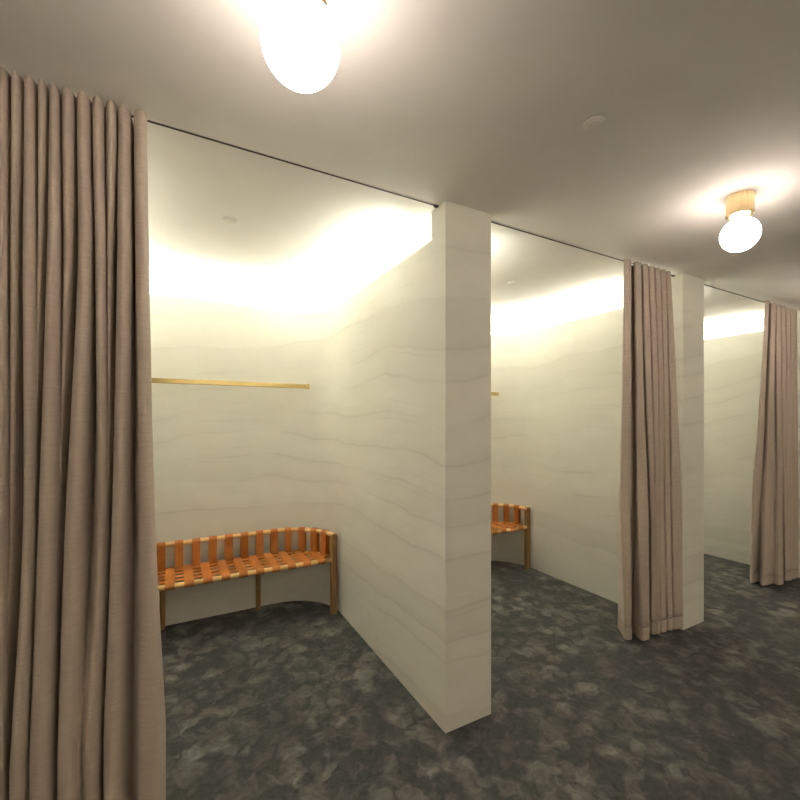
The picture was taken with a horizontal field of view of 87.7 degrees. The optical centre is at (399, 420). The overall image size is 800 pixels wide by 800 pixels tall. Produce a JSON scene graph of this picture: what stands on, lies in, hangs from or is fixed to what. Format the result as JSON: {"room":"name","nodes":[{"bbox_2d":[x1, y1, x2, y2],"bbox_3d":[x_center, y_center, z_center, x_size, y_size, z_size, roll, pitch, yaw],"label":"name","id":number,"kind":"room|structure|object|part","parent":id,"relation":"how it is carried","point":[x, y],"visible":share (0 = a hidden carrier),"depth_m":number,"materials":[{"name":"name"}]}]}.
{"room":"changing room","nodes":[
{"label":"changing room","id":0,"kind":"room"},
{"bbox_2d":[0,0,799,328],"bbox_3d":[1.319,-1.123,1.970,11.000,0.100,5.700,0,0,-29],"label":"ceiling","id":1,"kind":"structure","parent":0,"point":[480,105],"depth_m":1.56,"materials":[{"name":"paint"}]},
{"bbox_2d":[222,216,236,223],"bbox_3d":[-0.911,-1.068,2.225,0.074,0.010,0.074,0,0,-29],"label":"cover plate","id":2,"kind":"object","parent":1,"relation":"attached to","point":[230,220],"visible":1,"depth_m":2.21,"materials":[{"name":"white plastic"}]},
{"bbox_2d":[37,85,438,207],"bbox_3d":[-0.597,-1.068,1.649,1.792,0.009,0.020,0,0,-29],"label":"track","id":3,"kind":"object","parent":1,"relation":"attached to","point":[132,114],"visible":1,"depth_m":1.70,"materials":[{"name":"black metal"}]},
{"bbox_2d":[0,67,165,799],"bbox_3d":[-1.106,0.223,1.364,0.592,2.555,0.140,0,0,-29],"label":"curtain","id":4,"kind":"object","parent":3,"relation":"hanging from","point":[83,717],"visible":1,"depth_m":1.34,"materials":[{"name":"beige fabric"}]},
{"bbox_2d":[150,233,430,310],"bbox_3d":[-1.081,-0.970,2.539,2.086,0.205,1.890,0,0,-29],"label":"cove","id":5,"kind":"object","parent":1,"relation":"attached to","point":[157,287],"visible":0.31,"depth_m":3.41,"materials":[{"name":"paint"}]},
{"bbox_2d":[260,0,339,92],"bbox_3d":[-0.232,-0.933,0.978,0.182,0.279,0.182,0,0,-29],"label":"globe lamp","id":6,"kind":"object","parent":1,"relation":"hanging from","point":[300,41],"visible":1,"depth_m":0.92,"materials":[{"name":"white opal glass"},{"name":"brass"}]},
{"bbox_2d":[491,296,622,334],"bbox_3d":[0.756,-0.970,3.538,2.086,0.205,1.890,0,0,-29],"label":"cove","id":7,"kind":"object","parent":1,"relation":"attached to","point":[615,303],"visible":0.2,"depth_m":4.15,"materials":[{"name":"paint"}]},
{"bbox_2d":[491,220,674,276],"bbox_3d":[1.240,-1.068,2.648,1.792,0.009,0.020,0,0,-29],"label":"track","id":8,"kind":"object","parent":1,"relation":"attached to","point":[492,221],"visible":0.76,"depth_m":2.48,"materials":[{"name":"black metal"}]},
{"bbox_2d":[618,259,682,640],"bbox_3d":[1.702,0.223,2.956,0.746,2.555,0.242,0,0,-29],"label":"curtain","id":9,"kind":"object","parent":8,"relation":"hanging from","point":[650,571],"visible":1,"depth_m":2.86,"materials":[{"name":"beige fabric"}]},
{"bbox_2d":[583,116,605,130],"bbox_3d":[0.701,-1.068,1.502,0.074,0.010,0.074,0,0,-29],"label":"cover plate","id":10,"kind":"object","parent":1,"relation":"attached to","point":[596,122],"visible":1,"depth_m":1.49,"materials":[{"name":"white plastic"}]},
{"bbox_2d":[704,319,763,339],"bbox_3d":[2.594,-0.970,4.537,2.086,0.205,1.890,0,0,-29],"label":"cove","id":11,"kind":"object","parent":1,"relation":"attached to","point":[757,325],"visible":0.03,"depth_m":4.63,"materials":[{"name":"paint"}]},
{"bbox_2d":[704,283,769,303],"bbox_3d":[3.078,-1.068,3.647,1.792,0.009,0.020,0,0,-29],"label":"track","id":12,"kind":"object","parent":1,"relation":"attached to","point":[704,283],"visible":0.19,"depth_m":3.49,"materials":[{"name":"grey metal"}]},
{"bbox_2d":[750,301,798,585],"bbox_3d":[3.443,0.223,3.922,0.747,2.555,0.264,0,0,-29],"label":"curtain","id":13,"kind":"object","parent":12,"relation":"hanging from","point":[774,545],"visible":1,"depth_m":3.80,"materials":[{"name":"beige fabric"}]},
{"bbox_2d":[719,190,761,251],"bbox_3d":[1.623,-0.941,1.986,0.156,0.264,0.156,0,0,-29],"label":"globe lamp","id":14,"kind":"object","parent":1,"relation":"hanging from","point":[742,232],"visible":1,"depth_m":1.95,"materials":[{"name":"white glass"}]},
{"bbox_3d":[1.623,-0.887,1.986,0.156,0.156,0.156,0,0,-29],"label":"globe","id":15,"kind":"part","parent":14,"relation":"part of","materials":[{"name":"white glass"}]},
{"bbox_2d":[150,241,762,715],"bbox_3d":[0.759,0.300,3.533,6.245,2.455,1.878,0,0,-29],"label":"wall","id":16,"kind":"structure","parent":0,"point":[347,455],"depth_m":3.39,"materials":[{"name":"paint"}]},
{"bbox_2d":[151,378,308,388],"bbox_3d":[-1.412,-0.285,3.148,1.486,0.044,0.031,0,0,-29],"label":"rail","id":17,"kind":"object","parent":16,"relation":"attached to","point":[153,380],"visible":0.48,"depth_m":3.18,"materials":[{"name":"gold metal"}]},
{"bbox_2d":[491,392,498,395],"bbox_3d":[0.426,-0.285,4.147,1.486,0.044,0.031,0,0,-29],"label":"rail","id":18,"kind":"object","parent":16,"relation":"attached to","point":[492,393],"visible":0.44,"depth_m":4.46,"materials":[{"name":"gold metal"}]},
{"bbox_2d":[161,554,799,799],"bbox_3d":[1.319,1.577,1.970,11.000,0.100,5.700,0,0,-29],"label":"floor","id":19,"kind":"structure","parent":0,"point":[288,700],"depth_m":2.24,"materials":[{"name":"carpet"}]},
{"bbox_2d":[156,527,336,630],"bbox_3d":[-1.353,1.207,3.039,1.740,0.640,0.400,0,0,-29],"label":"bench","id":20,"kind":"object","parent":19,"relation":"on","point":[328,553],"visible":0.62,"depth_m":3.19,"materials":[{"name":"brown wood"}]},
{"bbox_3d":[-1.735,1.223,3.038,0.036,0.608,0.036,0,0,-29],"label":"leg","id":21,"kind":"part","parent":20,"relation":"part of","materials":[{"name":"brown wood"}]},
{"bbox_3d":[-1.354,0.909,3.041,1.718,0.035,0.379,0,0,-29],"label":"rail","id":22,"kind":"part","parent":20,"relation":"part of","materials":[{"name":"brown wood"}]},
{"bbox_3d":[-1.268,1.097,2.882,1.656,0.035,0.033,0,0,-29],"label":"rail","id":23,"kind":"part","parent":20,"relation":"part of","materials":[{"name":"brown wood"}]},
{"bbox_3d":[-1.145,1.223,3.359,0.036,0.608,0.036,0,0,-29],"label":"leg","id":24,"kind":"part","parent":20,"relation":"part of","materials":[{"name":"brown wood"}]},
{"bbox_3d":[-0.526,1.210,3.291,0.046,0.634,0.046,0,0,-29],"label":"leg","id":25,"kind":"part","parent":20,"relation":"part of","materials":[{"name":"brown wood"}]},
{"bbox_2d":[431,201,490,732],"bbox_3d":[0.319,0.227,2.153,0.290,2.600,0.125,0,0,-29],"label":"wall pier","id":26,"kind":"object","parent":19,"relation":"on","point":[460,235],"visible":1,"depth_m":2.09,"materials":[{"name":"paint"}]},
{"bbox_2d":[491,503,529,568],"bbox_3d":[0.485,1.207,4.038,1.740,0.640,0.400,0,0,-29],"label":"bench","id":27,"kind":"object","parent":19,"relation":"on","point":[514,526],"visible":0.18,"depth_m":4.29,"materials":[{"name":"orange leather"}]},
{"bbox_3d":[0.483,0.909,4.040,1.718,0.035,0.379,0,0,-29],"label":"rail","id":28,"kind":"part","parent":27,"relation":"part of","materials":[{"name":"brown wood"}]},
{"bbox_3d":[0.570,1.097,3.882,1.656,0.035,0.033,0,0,-29],"label":"rail","id":29,"kind":"part","parent":27,"relation":"part of","materials":[{"name":"brown wood"}]},
{"bbox_3d":[1.312,1.210,4.290,0.046,0.634,0.046,0,0,-29],"label":"leg","id":30,"kind":"part","parent":27,"relation":"part of","materials":[{"name":"brown wood"}]},
{"bbox_2d":[671,273,703,629],"bbox_3d":[2.156,0.227,3.152,0.290,2.600,0.125,0,0,-29],"label":"wall pier","id":31,"kind":"object","parent":19,"relation":"on","point":[687,290],"visible":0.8,"depth_m":3.08,"materials":[{"name":"paint"}]},
{"bbox_2d":[797,310,799,576],"bbox_3d":[4.856,0.227,4.620,2.253,2.600,0.125,0,0,-29],"label":"wall pier","id":32,"kind":"object","parent":19,"relation":"on","point":[798,311],"depth_m":4.05,"materials":[{"name":"paint"}]}
]}

